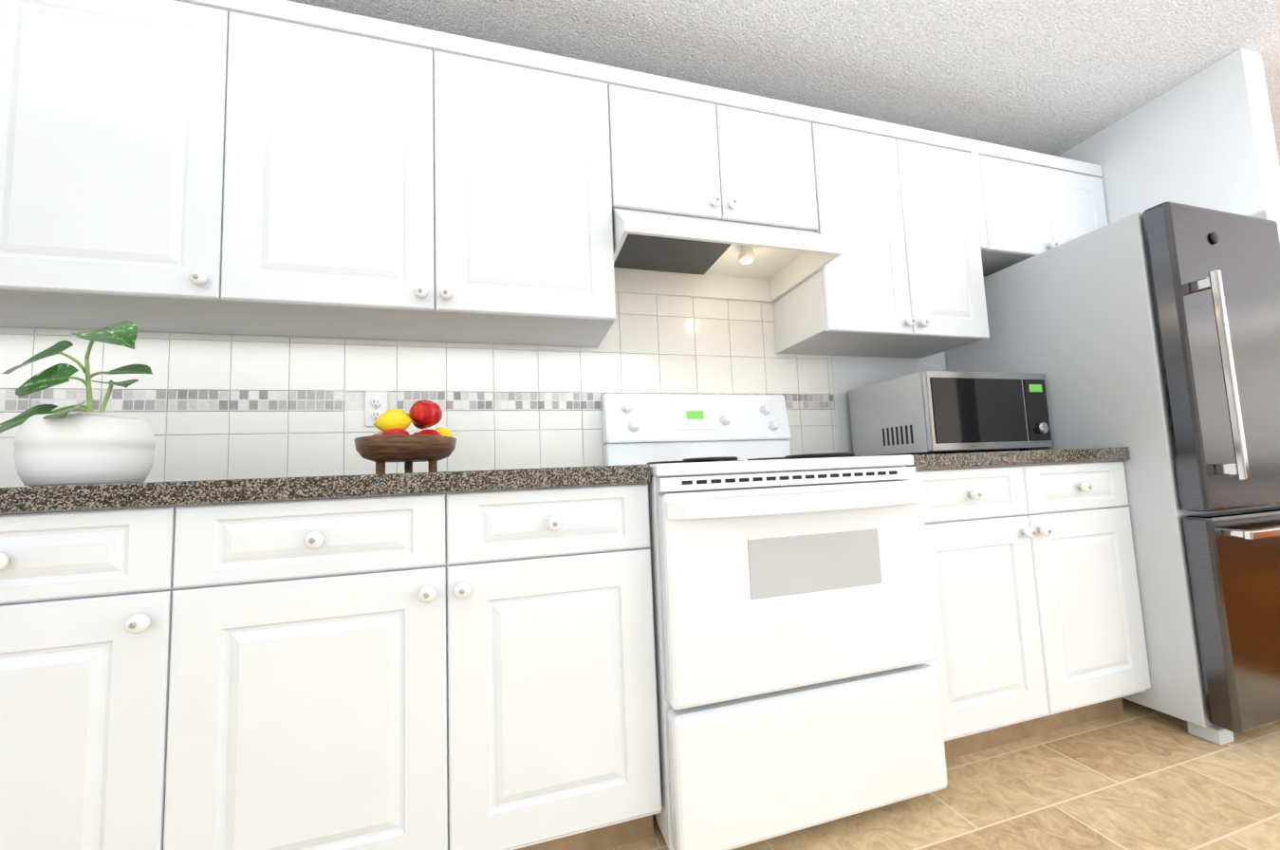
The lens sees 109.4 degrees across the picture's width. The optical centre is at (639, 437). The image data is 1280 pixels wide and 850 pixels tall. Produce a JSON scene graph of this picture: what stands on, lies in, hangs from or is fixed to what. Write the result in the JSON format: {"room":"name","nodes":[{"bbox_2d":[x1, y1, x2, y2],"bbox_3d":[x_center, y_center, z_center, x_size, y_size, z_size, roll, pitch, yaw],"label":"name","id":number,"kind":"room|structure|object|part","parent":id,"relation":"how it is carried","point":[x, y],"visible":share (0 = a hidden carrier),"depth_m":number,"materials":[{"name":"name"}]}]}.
{"room":"kitchen","nodes":[
{"label":"kitchen","id":0,"kind":"room"},
{"bbox_2d":[0,292,947,487],"bbox_3d":[-0.720,-0.142,1.623,6.050,2.380,0.124,-1,-5,-15],"label":"wall","id":1,"kind":"structure","parent":0,"point":[213,407],"depth_m":1.56,"materials":[{"name":"white tile"}]},
{"bbox_2d":[0,307,68,329],"bbox_3d":[-1.857,-0.745,1.127,0.518,0.842,0.334,-1,-5,-15],"label":"upper cabinet","id":2,"kind":"object","parent":1,"relation":"attached to","point":[9,318],"depth_m":1.24,"materials":[{"name":"wood"}]},
{"bbox_2d":[0,0,280,336],"bbox_3d":[-1.364,-0.755,1.263,0.506,0.842,0.334,-1,-5,-15],"label":"upper cabinet","id":3,"kind":"object","parent":1,"relation":"attached to","point":[114,113],"depth_m":1.11,"materials":[{"name":"wood"}]},
{"bbox_2d":[365,390,388,426],"bbox_3d":[-0.879,-0.097,1.509,0.068,0.118,0.009,-1,-5,-15],"label":"electrical outlet plate","id":4,"kind":"object","parent":1,"relation":"attached to","point":[382,397],"depth_m":1.51,"materials":[{"name":"plastic"}]},
{"bbox_3d":[-0.878,-0.097,1.506,0.033,0.075,0.004,-1,-5,-15],"label":"electrical outlets","id":5,"kind":"part","parent":4,"relation":"part of","materials":[{"name":"white plastic"}]},
{"bbox_2d":[220,0,618,347],"bbox_3d":[-0.626,-0.770,1.466,1.024,0.842,0.334,-1,-5,-15],"label":"upper cabinet","id":6,"kind":"object","parent":1,"relation":"attached to","point":[258,167],"depth_m":1.30,"materials":[{"name":"wood"}]},
{"bbox_2d":[614,67,827,231],"bbox_3d":[0.230,-0.974,1.719,0.764,0.466,0.334,-1,-5,-15],"label":"upper cabinet","id":7,"kind":"object","parent":1,"relation":"attached to","point":[682,147],"depth_m":1.55,"materials":[{"name":"wood"}]},
{"bbox_2d":[612,207,842,302],"bbox_3d":[0.257,-0.669,1.640,0.754,0.152,0.444,-1,-5,-15],"label":"range hood","id":8,"kind":"object","parent":7,"relation":"attached to","point":[660,253],"visible":0.98,"depth_m":1.67,"materials":[{"name":"white metal"}]},
{"bbox_3d":[0.383,-0.660,1.630,0.058,0.065,0.058,-1,-5,-15],"label":"bulb","id":9,"kind":"part","parent":8,"relation":"part of","materials":[{"name":"white glass"}]},
{"bbox_2d":[772,108,990,358],"bbox_3d":[0.978,-0.802,1.908,0.768,0.842,0.334,-1,-5,-15],"label":"upper cabinet","id":10,"kind":"object","parent":1,"relation":"attached to","point":[903,204],"depth_m":1.75,"materials":[{"name":"wood"}]},
{"bbox_2d":[979,140,1107,274],"bbox_3d":[1.717,-1.004,2.128,0.782,0.466,0.334,-1,-5,-15],"label":"upper cabinet","id":11,"kind":"object","parent":1,"relation":"attached to","point":[1034,203],"depth_m":1.96,"materials":[{"name":"wood"}]},
{"bbox_2d":[287,0,1279,167],"bbox_3d":[2.389,-1.591,0.305,11.400,0.050,4.900,-1,-5,-15],"label":"ceiling","id":12,"kind":"structure","parent":0,"point":[1056,78],"depth_m":1.63,"materials":[{"name":"white paint"}]},
{"bbox_2d":[607,698,1279,849],"bbox_3d":[-0.016,0.868,-0.727,6.120,0.050,4.600,-1,-5,-15],"label":"floor","id":13,"kind":"structure","parent":0,"point":[1134,776],"depth_m":1.18,"materials":[{"name":"tile"}]},
{"bbox_2d":[0,504,178,849],"bbox_3d":[-1.166,0.590,1.053,0.463,0.870,0.614,-1,-5,-15],"label":"base cabinet","id":14,"kind":"object","parent":13,"relation":"on","point":[87,596],"depth_m":0.80,"materials":[{"name":"wood"}]},
{"bbox_2d":[163,482,661,849],"bbox_3d":[-0.492,0.577,1.238,0.935,0.870,0.614,-1,-5,-15],"label":"base cabinet","id":15,"kind":"object","parent":13,"relation":"on","point":[457,671],"depth_m":0.94,"materials":[{"name":"wood"}]},
{"bbox_2d":[0,463,650,513],"bbox_3d":[-1.174,0.134,1.082,2.317,0.044,0.631,-1,-5,-15],"label":"countertop","id":16,"kind":"structure","parent":15,"relation":"on","point":[32,499],"depth_m":0.89,"materials":[{"name":"stone"}]},
{"bbox_2d":[0,320,155,486],"bbox_3d":[-1.238,-0.077,0.960,0.392,0.361,0.268,-1,-5,-15],"label":"plant","id":17,"kind":"object","parent":16,"relation":"on","point":[87,445],"visible":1,"depth_m":0.93,"materials":[{"name":"green plant"}]},
{"bbox_3d":[-1.174,0.030,0.966,0.192,0.143,0.192,-1,-5,-15],"label":"pot","id":18,"kind":"part","parent":17,"relation":"part of","materials":[{"name":"ceramic"}]},
{"bbox_2d":[353,400,456,474],"bbox_3d":[-0.606,-0.004,1.182,0.236,0.197,0.236,-1,-5,-15],"label":"fruit bowl","id":19,"kind":"object","parent":16,"relation":"on","point":[395,441],"visible":0.98,"depth_m":1.11,"materials":[{"name":"brown wood"}]},
{"bbox_2d":[601,393,947,849],"bbox_3d":[0.339,0.396,1.417,0.756,1.190,0.734,-1,-5,-15],"label":"range","id":20,"kind":"object","parent":13,"relation":"on","point":[797,680],"visible":1,"depth_m":1.10,"materials":[{"name":"metal"}]},
{"bbox_3d":[0.420,0.157,1.107,0.732,0.042,0.054,-1,-5,-15],"label":"handle","id":21,"kind":"part","parent":20,"relation":"part of","materials":[{"name":"metal"}]},
{"bbox_3d":[0.414,0.363,1.142,0.744,0.480,0.056,-1,-5,-15],"label":"door","id":22,"kind":"part","parent":20,"relation":"part of","materials":[{"name":"metal"}]},
{"bbox_3d":[0.431,0.767,1.111,0.744,0.305,0.056,-1,-5,-15],"label":"drawer","id":23,"kind":"part","parent":20,"relation":"part of","materials":[{"name":"metal"}]},
{"bbox_2d":[906,460,1150,760],"bbox_3d":[1.153,0.543,1.675,0.929,0.870,0.646,-1,-5,-15],"label":"base cabinet","id":24,"kind":"object","parent":13,"relation":"on","point":[1038,621],"visible":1,"depth_m":1.40,"materials":[{"name":"wood"}]},
{"bbox_2d":[905,446,1130,469],"bbox_3d":[1.133,0.088,1.718,0.929,0.044,0.631,-1,-5,-15],"label":"countertop","id":25,"kind":"structure","parent":24,"relation":"on","point":[981,459],"depth_m":1.40,"materials":[{"name":"stone"}]},
{"bbox_2d":[848,371,1053,456],"bbox_3d":[1.254,-0.081,1.852,0.586,0.300,0.413,-1,-5,-15],"label":"microwave","id":26,"kind":"object","parent":25,"relation":"on","point":[936,412],"visible":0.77,"depth_m":1.69,"materials":[{"name":"silver metal"}]},
{"bbox_3d":[1.305,-0.103,1.674,0.553,0.236,0.006,-1,-5,-15],"label":"glass","id":27,"kind":"part","parent":26,"relation":"part of","materials":[{"name":"black glass"}]},
{"bbox_2d":[946,201,1279,745],"bbox_3d":[1.904,0.108,1.812,0.600,1.695,0.865,-1,-5,-15],"label":"fridge","id":28,"kind":"object","parent":13,"relation":"on","point":[1149,338],"visible":0.79,"depth_m":1.47,"materials":[{"name":"silver metal"}]},
{"bbox_3d":[1.978,-0.271,1.515,0.598,0.988,0.066,-1,-5,-15],"label":"door","id":29,"kind":"part","parent":28,"relation":"part of","materials":[{"name":"silver metal"}]},
{"bbox_3d":[2.012,0.550,1.452,0.598,0.630,0.066,-1,-5,-15],"label":"door","id":30,"kind":"part","parent":28,"relation":"part of","materials":[{"name":"silver metal"}]},
{"bbox_2d":[1058,48,1279,241],"bbox_3d":[2.249,-0.236,1.987,0.130,2.380,0.776,-1,-5,-15],"label":"wall","id":31,"kind":"structure","parent":0,"point":[1205,139],"depth_m":1.79,"materials":[{"name":"white paint"}]}
]}

